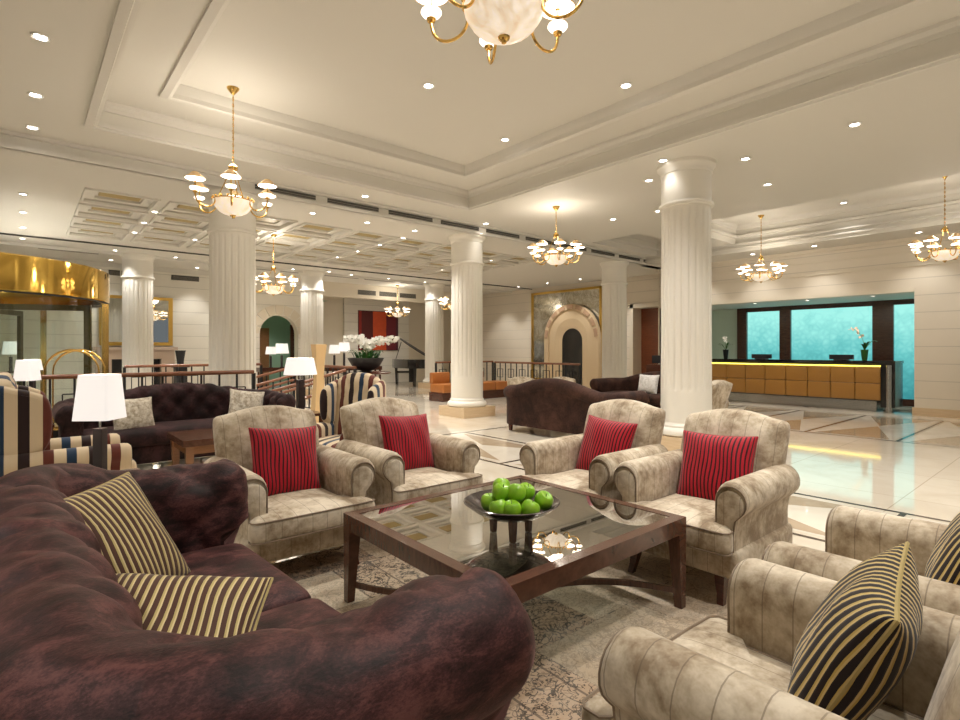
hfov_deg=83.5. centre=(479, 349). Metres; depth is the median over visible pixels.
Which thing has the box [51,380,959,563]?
floor
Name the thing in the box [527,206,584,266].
chandelier
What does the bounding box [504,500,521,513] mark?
apple
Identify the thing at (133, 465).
seat cushion
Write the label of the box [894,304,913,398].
window
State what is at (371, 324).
painting
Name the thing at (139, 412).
throw cushion
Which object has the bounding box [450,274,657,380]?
wall
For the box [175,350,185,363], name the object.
vase
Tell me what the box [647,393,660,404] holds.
seat cushion
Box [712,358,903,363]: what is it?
countertop
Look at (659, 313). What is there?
wall
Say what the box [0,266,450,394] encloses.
wall
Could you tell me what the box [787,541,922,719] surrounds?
throw cushion
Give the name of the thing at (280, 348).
table lamp
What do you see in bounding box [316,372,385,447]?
chair
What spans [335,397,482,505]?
armchair
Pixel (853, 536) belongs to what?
armchair
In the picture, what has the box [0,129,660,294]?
ceiling
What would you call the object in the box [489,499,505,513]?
apple
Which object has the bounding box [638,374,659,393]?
throw cushion
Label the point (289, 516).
seat cushion
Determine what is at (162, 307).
wall mirror
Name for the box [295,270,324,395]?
column
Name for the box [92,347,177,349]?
mantel shelf
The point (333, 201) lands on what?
ceiling vent
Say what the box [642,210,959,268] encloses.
ceiling
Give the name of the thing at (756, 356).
monitor
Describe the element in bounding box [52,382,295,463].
sofa
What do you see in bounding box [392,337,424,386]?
grand piano
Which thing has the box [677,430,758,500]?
throw cushion
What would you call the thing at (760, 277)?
chandelier
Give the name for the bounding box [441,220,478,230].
ceiling vent
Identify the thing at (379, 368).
console table
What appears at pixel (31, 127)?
recessed light
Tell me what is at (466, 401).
column
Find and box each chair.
[0,372,136,476]
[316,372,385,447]
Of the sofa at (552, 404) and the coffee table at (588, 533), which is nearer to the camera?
the coffee table at (588, 533)
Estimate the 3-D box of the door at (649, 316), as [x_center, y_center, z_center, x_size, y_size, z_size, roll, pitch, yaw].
[5.483,0.010,16.545,0.130,2.620,1.200,0,0,-41]
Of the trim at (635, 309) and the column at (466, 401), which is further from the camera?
the trim at (635, 309)
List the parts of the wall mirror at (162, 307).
frame rail, glass, frame rail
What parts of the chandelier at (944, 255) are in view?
lamp shade, lamp shade, lamp shade, chain, arm, lamp shade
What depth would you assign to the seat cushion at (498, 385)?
14.95 m
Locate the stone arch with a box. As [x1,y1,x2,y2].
[544,304,600,387]
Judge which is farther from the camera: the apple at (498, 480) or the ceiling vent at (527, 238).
the ceiling vent at (527, 238)
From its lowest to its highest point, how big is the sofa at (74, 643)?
0.895 m
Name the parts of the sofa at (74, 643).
backrest, arm, arm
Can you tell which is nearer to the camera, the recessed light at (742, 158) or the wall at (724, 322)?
the recessed light at (742, 158)
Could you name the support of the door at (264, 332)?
in the wall at (279, 327)
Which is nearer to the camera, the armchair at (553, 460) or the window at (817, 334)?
the armchair at (553, 460)
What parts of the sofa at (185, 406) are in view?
arm, backrest, seat, arm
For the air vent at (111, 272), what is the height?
0.140 m
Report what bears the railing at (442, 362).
on the floor
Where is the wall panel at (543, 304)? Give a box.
[531,286,601,378]
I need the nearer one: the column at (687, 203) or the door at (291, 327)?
the column at (687, 203)
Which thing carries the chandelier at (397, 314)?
hanging from the ceiling at (80, 198)
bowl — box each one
[348,358,383,371]
[463,489,559,542]
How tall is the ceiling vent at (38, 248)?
0.020 m
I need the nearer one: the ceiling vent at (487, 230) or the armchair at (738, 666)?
the armchair at (738, 666)
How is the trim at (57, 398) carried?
attached to the wall at (65, 329)
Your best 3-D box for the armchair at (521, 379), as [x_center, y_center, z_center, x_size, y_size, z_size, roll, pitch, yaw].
[0.838,0.929,10.605,0.713,0.783,0.789,0,0,-1]
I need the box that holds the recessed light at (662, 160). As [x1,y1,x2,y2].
[658,158,667,162]
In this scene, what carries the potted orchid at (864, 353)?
on the reception desk at (866, 385)
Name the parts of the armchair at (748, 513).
arm panel, leg, arm, seat, leg, arm panel, backrest, arm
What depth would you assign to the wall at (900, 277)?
10.95 m
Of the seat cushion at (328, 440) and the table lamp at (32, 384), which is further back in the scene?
the table lamp at (32, 384)
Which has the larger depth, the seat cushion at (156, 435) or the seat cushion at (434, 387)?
the seat cushion at (434, 387)
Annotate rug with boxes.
[272,540,728,719]
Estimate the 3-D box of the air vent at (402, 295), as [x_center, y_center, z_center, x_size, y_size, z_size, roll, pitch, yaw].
[-2.675,-2.010,19.993,0.700,0.160,0.020,0,0,-41]
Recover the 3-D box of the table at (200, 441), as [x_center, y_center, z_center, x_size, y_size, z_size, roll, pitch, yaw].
[-2.570,1.080,5.564,1.040,0.480,0.720,0,0,-41]
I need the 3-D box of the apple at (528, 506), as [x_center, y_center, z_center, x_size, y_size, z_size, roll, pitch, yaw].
[0.223,0.705,2.386,0.087,0.085,0.087,0,0,25]
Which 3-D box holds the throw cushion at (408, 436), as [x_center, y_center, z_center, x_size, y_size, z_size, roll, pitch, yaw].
[-0.550,0.710,4.093,0.460,0.446,0.225,0,0,-40]
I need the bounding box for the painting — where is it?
[358,310,397,350]
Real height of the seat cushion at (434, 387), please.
0.220 m
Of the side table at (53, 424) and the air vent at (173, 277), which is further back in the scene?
the air vent at (173, 277)
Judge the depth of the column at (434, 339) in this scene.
18.37 m
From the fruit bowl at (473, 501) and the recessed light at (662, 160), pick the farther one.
the recessed light at (662, 160)
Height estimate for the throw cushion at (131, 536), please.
0.404 m
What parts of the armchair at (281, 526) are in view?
arm, arm panel, backrest, seat, arm, arm panel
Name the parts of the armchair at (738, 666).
arm, arm, backrest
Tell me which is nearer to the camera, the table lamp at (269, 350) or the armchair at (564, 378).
the armchair at (564, 378)
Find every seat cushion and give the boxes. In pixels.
[83,418,213,446]
[131,459,136,468]
[182,543,310,611]
[248,488,374,543]
[256,598,340,629]
[318,435,340,447]
[393,467,482,501]
[430,383,450,392]
[483,381,494,390]
[487,380,506,389]
[522,469,597,494]
[581,618,920,719]
[606,390,627,392]
[625,493,732,554]
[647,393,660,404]
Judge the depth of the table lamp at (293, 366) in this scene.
5.92 m
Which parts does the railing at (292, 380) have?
handrail, handrail, post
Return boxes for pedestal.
[172,367,186,382]
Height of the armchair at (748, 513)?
0.932 m
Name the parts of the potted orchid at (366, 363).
flower stem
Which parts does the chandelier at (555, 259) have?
lamp shade, lamp shade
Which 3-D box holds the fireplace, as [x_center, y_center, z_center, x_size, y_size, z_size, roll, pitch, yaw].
[-9.150,0.620,14.331,1.900,1.400,0.320,0,0,-41]
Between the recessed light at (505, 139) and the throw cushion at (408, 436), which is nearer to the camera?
the throw cushion at (408, 436)
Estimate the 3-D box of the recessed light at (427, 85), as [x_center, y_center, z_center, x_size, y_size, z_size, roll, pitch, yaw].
[-0.552,-2.843,5.789,0.126,0.012,0.126,0,0,-41]
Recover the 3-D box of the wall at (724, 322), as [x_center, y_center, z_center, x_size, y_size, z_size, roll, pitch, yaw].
[7.781,0.060,13.793,2.250,2.520,5.730,0,0,-41]
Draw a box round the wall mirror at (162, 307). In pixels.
[99,295,172,345]
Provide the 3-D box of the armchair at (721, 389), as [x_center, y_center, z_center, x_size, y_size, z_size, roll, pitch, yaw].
[3.231,0.877,8.105,0.806,0.885,0.893,0,0,-41]
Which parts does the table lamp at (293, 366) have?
lamp shade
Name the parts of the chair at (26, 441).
backrest, arm, arm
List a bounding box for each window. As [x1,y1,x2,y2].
[748,311,778,358]
[792,306,871,359]
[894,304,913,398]
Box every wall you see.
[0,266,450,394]
[261,300,324,385]
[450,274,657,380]
[658,272,660,363]
[659,236,959,409]
[659,308,736,358]
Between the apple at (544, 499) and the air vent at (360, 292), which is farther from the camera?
the air vent at (360, 292)
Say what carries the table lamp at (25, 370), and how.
on the side table at (53, 424)
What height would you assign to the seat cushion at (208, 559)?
0.196 m
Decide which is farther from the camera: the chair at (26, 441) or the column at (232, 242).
the column at (232, 242)
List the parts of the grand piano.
leg, lid, leg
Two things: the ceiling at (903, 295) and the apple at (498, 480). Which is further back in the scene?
the ceiling at (903, 295)
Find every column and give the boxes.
[120,252,155,389]
[204,189,259,388]
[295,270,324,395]
[418,283,444,388]
[439,233,494,418]
[600,261,628,377]
[657,156,715,450]
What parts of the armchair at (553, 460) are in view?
arm panel, arm, arm panel, backrest, arm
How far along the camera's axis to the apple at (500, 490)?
2.42 m
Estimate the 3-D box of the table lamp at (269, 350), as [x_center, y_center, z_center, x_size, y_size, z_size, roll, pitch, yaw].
[-6.183,0.212,15.892,0.300,0.615,0.300,0,0,-41]
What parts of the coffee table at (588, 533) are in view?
leg, frame rail, frame rail, glass, frame rail, frame rail, leg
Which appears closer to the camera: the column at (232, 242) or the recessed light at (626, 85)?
the recessed light at (626, 85)
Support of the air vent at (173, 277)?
in the wall at (65, 329)
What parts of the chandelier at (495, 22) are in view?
arm, arm, arm, lamp shade, arm, lamp shade, arm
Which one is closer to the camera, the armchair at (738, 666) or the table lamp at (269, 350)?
the armchair at (738, 666)
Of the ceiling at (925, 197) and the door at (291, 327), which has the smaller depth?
the ceiling at (925, 197)
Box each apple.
[481,493,495,510]
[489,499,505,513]
[492,482,508,500]
[493,478,509,486]
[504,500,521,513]
[508,483,525,501]
[521,482,534,500]
[521,499,539,513]
[534,490,553,509]
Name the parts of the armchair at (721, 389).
backrest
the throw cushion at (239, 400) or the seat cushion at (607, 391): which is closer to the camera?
the throw cushion at (239, 400)
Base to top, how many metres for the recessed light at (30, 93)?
0.012 m
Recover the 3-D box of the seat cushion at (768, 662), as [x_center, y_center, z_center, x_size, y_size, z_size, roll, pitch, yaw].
[0.760,0.967,1.351,0.730,0.161,0.737,0,0,-40]
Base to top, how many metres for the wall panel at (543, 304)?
3.200 m
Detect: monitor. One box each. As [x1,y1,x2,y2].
[652,355,660,364]
[751,354,771,358]
[829,355,853,359]
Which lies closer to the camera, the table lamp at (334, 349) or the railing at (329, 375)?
the railing at (329, 375)
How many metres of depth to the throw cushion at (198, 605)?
1.41 m
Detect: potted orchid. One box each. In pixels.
[343,334,399,371]
[722,336,732,358]
[848,327,877,359]
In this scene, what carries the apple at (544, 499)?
in the fruit bowl at (473, 501)
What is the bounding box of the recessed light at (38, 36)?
[30,32,50,41]
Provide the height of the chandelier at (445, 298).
1.220 m
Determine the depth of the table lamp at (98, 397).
3.12 m
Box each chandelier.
[184,85,276,218]
[256,234,297,295]
[384,285,409,317]
[416,0,583,64]
[438,296,450,309]
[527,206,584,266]
[736,215,787,282]
[908,176,959,262]
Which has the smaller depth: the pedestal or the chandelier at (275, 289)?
the chandelier at (275, 289)
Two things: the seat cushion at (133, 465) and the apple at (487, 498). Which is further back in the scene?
the seat cushion at (133, 465)
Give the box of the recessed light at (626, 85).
[620,82,631,88]
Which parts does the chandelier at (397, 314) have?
lamp shade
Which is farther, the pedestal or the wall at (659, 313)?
the wall at (659, 313)
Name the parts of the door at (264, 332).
panel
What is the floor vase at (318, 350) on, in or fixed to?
on the floor
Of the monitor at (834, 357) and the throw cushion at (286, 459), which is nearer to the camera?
the throw cushion at (286, 459)
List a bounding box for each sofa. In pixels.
[0,459,535,719]
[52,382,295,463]
[503,378,648,433]
[590,371,660,407]
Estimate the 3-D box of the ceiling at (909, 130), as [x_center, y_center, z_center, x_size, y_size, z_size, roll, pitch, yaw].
[2.186,-2.470,4.563,16.250,0.001,12.100,0,0,-40]
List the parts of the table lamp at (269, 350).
lamp shade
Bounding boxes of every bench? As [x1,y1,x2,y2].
[397,371,413,383]
[429,372,506,401]
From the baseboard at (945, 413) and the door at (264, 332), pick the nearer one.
the baseboard at (945, 413)
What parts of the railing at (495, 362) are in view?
post, handrail, post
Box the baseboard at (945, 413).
[912,407,959,418]
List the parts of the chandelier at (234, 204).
lamp shade, lamp shade, arm, arm, lamp shade, arm, lamp shade, chain, lamp shade, arm, arm, lamp shade, lamp shade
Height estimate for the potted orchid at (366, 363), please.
0.999 m
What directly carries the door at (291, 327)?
in the wall at (279, 327)
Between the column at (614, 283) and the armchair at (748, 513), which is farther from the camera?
the column at (614, 283)
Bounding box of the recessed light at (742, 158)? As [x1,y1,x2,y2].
[740,157,750,160]
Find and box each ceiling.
[0,0,959,256]
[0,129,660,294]
[593,174,959,255]
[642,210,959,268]
[712,293,913,310]
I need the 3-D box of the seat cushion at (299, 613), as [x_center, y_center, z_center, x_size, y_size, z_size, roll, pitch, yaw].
[-0.574,0.910,1.401,0.690,0.196,0.709,0,0,-44]
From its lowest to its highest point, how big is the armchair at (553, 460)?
0.932 m
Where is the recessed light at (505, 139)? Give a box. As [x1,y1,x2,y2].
[500,137,509,141]
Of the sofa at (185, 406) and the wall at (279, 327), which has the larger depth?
the wall at (279, 327)
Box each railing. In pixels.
[12,370,255,404]
[123,363,262,389]
[256,368,294,397]
[256,375,312,393]
[272,369,346,399]
[299,365,356,408]
[435,361,493,382]
[494,361,580,384]
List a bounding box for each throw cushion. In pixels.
[64,472,190,575]
[113,397,154,429]
[116,573,273,637]
[228,389,264,413]
[248,426,320,495]
[378,414,434,469]
[575,415,637,470]
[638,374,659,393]
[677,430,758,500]
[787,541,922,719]
[925,512,959,584]
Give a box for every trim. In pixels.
[35,256,300,402]
[630,302,657,375]
[658,231,959,307]
[737,299,913,405]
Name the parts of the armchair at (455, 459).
arm, seat, backrest, arm panel, arm, arm panel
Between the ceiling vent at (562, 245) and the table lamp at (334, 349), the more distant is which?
the table lamp at (334, 349)
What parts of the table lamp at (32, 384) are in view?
lamp shade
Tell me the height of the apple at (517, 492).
0.086 m
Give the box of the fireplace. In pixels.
[92,347,177,384]
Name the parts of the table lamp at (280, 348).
lamp shade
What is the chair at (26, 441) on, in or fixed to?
on the floor
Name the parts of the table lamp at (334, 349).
lamp shade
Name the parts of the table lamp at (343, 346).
lamp shade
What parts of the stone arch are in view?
dark door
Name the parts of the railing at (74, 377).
handrail, post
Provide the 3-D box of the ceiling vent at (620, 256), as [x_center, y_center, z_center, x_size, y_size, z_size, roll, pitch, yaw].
[3.886,-2.385,13.958,0.920,0.070,0.020,0,0,-41]
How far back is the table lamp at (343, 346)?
16.75 m
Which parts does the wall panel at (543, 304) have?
frame, frame, frame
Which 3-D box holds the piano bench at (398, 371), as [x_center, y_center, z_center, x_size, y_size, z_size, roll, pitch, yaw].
[-2.940,1.070,21.226,0.750,0.500,0.360,0,0,-3]
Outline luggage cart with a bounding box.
[43,349,105,437]
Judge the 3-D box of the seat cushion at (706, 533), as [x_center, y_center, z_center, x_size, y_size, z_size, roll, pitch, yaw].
[1.263,0.967,3.143,0.737,0.161,0.694,0,0,-40]
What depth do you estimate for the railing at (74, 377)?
6.74 m
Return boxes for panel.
[343,298,408,382]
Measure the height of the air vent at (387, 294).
0.160 m
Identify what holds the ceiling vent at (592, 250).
in the ceiling at (80, 198)
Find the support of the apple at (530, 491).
in the fruit bowl at (473, 501)
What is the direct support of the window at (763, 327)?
attached to the trim at (883, 310)
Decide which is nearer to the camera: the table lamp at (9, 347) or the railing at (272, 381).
the railing at (272, 381)
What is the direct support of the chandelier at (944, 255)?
hanging from the ceiling at (925, 197)
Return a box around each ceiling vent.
[38,248,97,253]
[255,184,315,199]
[327,198,378,211]
[389,210,432,221]
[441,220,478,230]
[486,229,519,238]
[526,237,554,244]
[561,244,585,250]
[591,249,614,256]
[619,255,639,260]
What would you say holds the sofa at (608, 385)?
on the floor
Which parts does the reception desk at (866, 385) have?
padded panel, padded panel, padded panel, padded panel, padded panel, padded panel, padded panel, padded panel, padded panel, padded panel, padded panel, padded panel, padded panel, padded panel, padded panel, padded panel, steel post, panel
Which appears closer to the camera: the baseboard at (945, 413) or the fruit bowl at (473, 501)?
the fruit bowl at (473, 501)
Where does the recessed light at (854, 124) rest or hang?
in the ceiling at (909, 130)
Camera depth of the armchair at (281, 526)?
3.23 m
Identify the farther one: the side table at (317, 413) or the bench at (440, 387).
the bench at (440, 387)
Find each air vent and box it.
[109,270,121,275]
[171,275,198,281]
[358,290,375,295]
[379,291,396,296]
[400,293,415,298]
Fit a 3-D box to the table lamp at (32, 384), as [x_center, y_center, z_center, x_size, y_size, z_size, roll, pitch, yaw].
[-5.884,0.412,7.074,0.170,0.575,0.170,0,0,-1]
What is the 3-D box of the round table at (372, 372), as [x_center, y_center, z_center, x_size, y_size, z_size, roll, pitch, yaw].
[-2.974,0.942,14.030,1.300,0.744,1.300,0,0,-41]
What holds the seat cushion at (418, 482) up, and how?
on the armchair at (455, 459)
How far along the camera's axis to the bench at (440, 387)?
14.17 m
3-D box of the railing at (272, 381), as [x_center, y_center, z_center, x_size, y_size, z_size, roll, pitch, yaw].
[-4.520,1.261,9.488,3.493,1.849,0.060,0,0,-41]
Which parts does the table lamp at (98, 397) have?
lamp shade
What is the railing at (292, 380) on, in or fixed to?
on the floor
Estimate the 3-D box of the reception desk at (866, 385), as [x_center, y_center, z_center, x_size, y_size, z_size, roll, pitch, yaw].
[7.410,0.775,13.181,0.810,1.090,4.600,0,0,-41]
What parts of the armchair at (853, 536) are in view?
arm, arm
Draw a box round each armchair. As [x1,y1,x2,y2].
[204,405,374,564]
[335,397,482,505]
[506,376,534,408]
[519,399,667,500]
[554,377,575,382]
[581,558,959,719]
[613,408,799,605]
[660,380,732,409]
[761,506,959,615]
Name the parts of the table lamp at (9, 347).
lamp shade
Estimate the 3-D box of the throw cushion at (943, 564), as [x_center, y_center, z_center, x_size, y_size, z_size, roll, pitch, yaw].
[1.746,0.735,1.912,0.258,0.441,0.495,0,0,44]
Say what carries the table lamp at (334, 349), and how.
on the console table at (379, 368)
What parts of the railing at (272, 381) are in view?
handrail, handrail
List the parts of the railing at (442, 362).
handrail, post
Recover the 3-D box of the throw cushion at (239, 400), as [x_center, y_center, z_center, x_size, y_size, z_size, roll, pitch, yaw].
[-2.889,0.685,6.646,0.451,0.421,0.201,0,0,-31]
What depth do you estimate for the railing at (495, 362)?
14.81 m
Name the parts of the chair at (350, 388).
arm, backrest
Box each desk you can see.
[646,364,660,371]
[712,358,903,412]
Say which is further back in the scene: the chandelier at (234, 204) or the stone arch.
the stone arch
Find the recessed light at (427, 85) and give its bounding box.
[423,82,434,88]
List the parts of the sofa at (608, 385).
arm, backrest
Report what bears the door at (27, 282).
on the floor
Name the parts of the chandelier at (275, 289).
lamp shade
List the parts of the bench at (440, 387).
backrest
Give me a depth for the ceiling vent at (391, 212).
9.58 m
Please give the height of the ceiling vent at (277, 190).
0.070 m
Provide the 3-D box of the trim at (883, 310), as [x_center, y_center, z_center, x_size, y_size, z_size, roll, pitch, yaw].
[8.986,0.060,14.000,0.150,2.520,4.480,0,0,-41]
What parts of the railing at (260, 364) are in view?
post, handrail, post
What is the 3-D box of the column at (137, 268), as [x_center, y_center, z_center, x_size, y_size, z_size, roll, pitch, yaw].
[-8.237,-0.480,12.954,0.810,3.600,0.810,0,0,-41]
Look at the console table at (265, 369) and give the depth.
15.88 m
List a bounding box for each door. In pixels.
[0,252,109,422]
[260,328,268,386]
[290,325,293,387]
[641,308,657,372]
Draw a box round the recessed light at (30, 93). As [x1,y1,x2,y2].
[27,91,43,98]
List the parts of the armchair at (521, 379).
backrest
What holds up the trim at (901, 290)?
attached to the wall at (900, 277)
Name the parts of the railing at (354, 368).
handrail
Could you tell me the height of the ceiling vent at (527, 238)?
0.070 m
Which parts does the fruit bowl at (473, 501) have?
leg, dish, leg, leg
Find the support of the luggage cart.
on the floor
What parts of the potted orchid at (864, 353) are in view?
pot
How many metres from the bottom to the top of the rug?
0.006 m
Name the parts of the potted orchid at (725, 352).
pot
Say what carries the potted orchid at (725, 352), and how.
on the reception desk at (866, 385)
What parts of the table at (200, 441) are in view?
leg, leg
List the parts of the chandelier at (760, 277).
lamp shade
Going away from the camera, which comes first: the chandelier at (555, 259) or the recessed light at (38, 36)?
the recessed light at (38, 36)
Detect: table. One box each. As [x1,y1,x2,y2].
[51,421,54,437]
[167,428,214,464]
[256,367,298,387]
[311,410,322,422]
[324,366,381,384]
[340,371,390,374]
[343,475,685,714]
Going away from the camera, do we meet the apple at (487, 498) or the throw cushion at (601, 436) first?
the apple at (487, 498)
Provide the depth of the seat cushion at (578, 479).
3.76 m
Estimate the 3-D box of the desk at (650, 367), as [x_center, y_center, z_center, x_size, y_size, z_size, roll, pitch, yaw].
[4.012,0.820,11.778,0.660,1.000,0.960,0,0,29]
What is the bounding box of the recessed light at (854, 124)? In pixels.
[848,122,861,126]
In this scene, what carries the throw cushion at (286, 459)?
on the armchair at (281, 526)
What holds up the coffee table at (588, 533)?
on the rug
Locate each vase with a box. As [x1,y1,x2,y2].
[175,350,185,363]
[310,344,326,422]
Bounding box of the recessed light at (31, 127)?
[25,125,39,129]
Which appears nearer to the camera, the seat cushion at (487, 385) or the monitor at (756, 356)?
the monitor at (756, 356)
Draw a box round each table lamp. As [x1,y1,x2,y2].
[2,341,16,371]
[13,360,40,386]
[28,359,42,388]
[72,374,126,469]
[265,347,275,367]
[275,343,288,366]
[283,358,316,408]
[329,345,339,364]
[339,342,349,365]
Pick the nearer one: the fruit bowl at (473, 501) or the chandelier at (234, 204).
the fruit bowl at (473, 501)
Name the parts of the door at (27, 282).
post, post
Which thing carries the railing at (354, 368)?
on the floor
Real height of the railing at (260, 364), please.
1.044 m

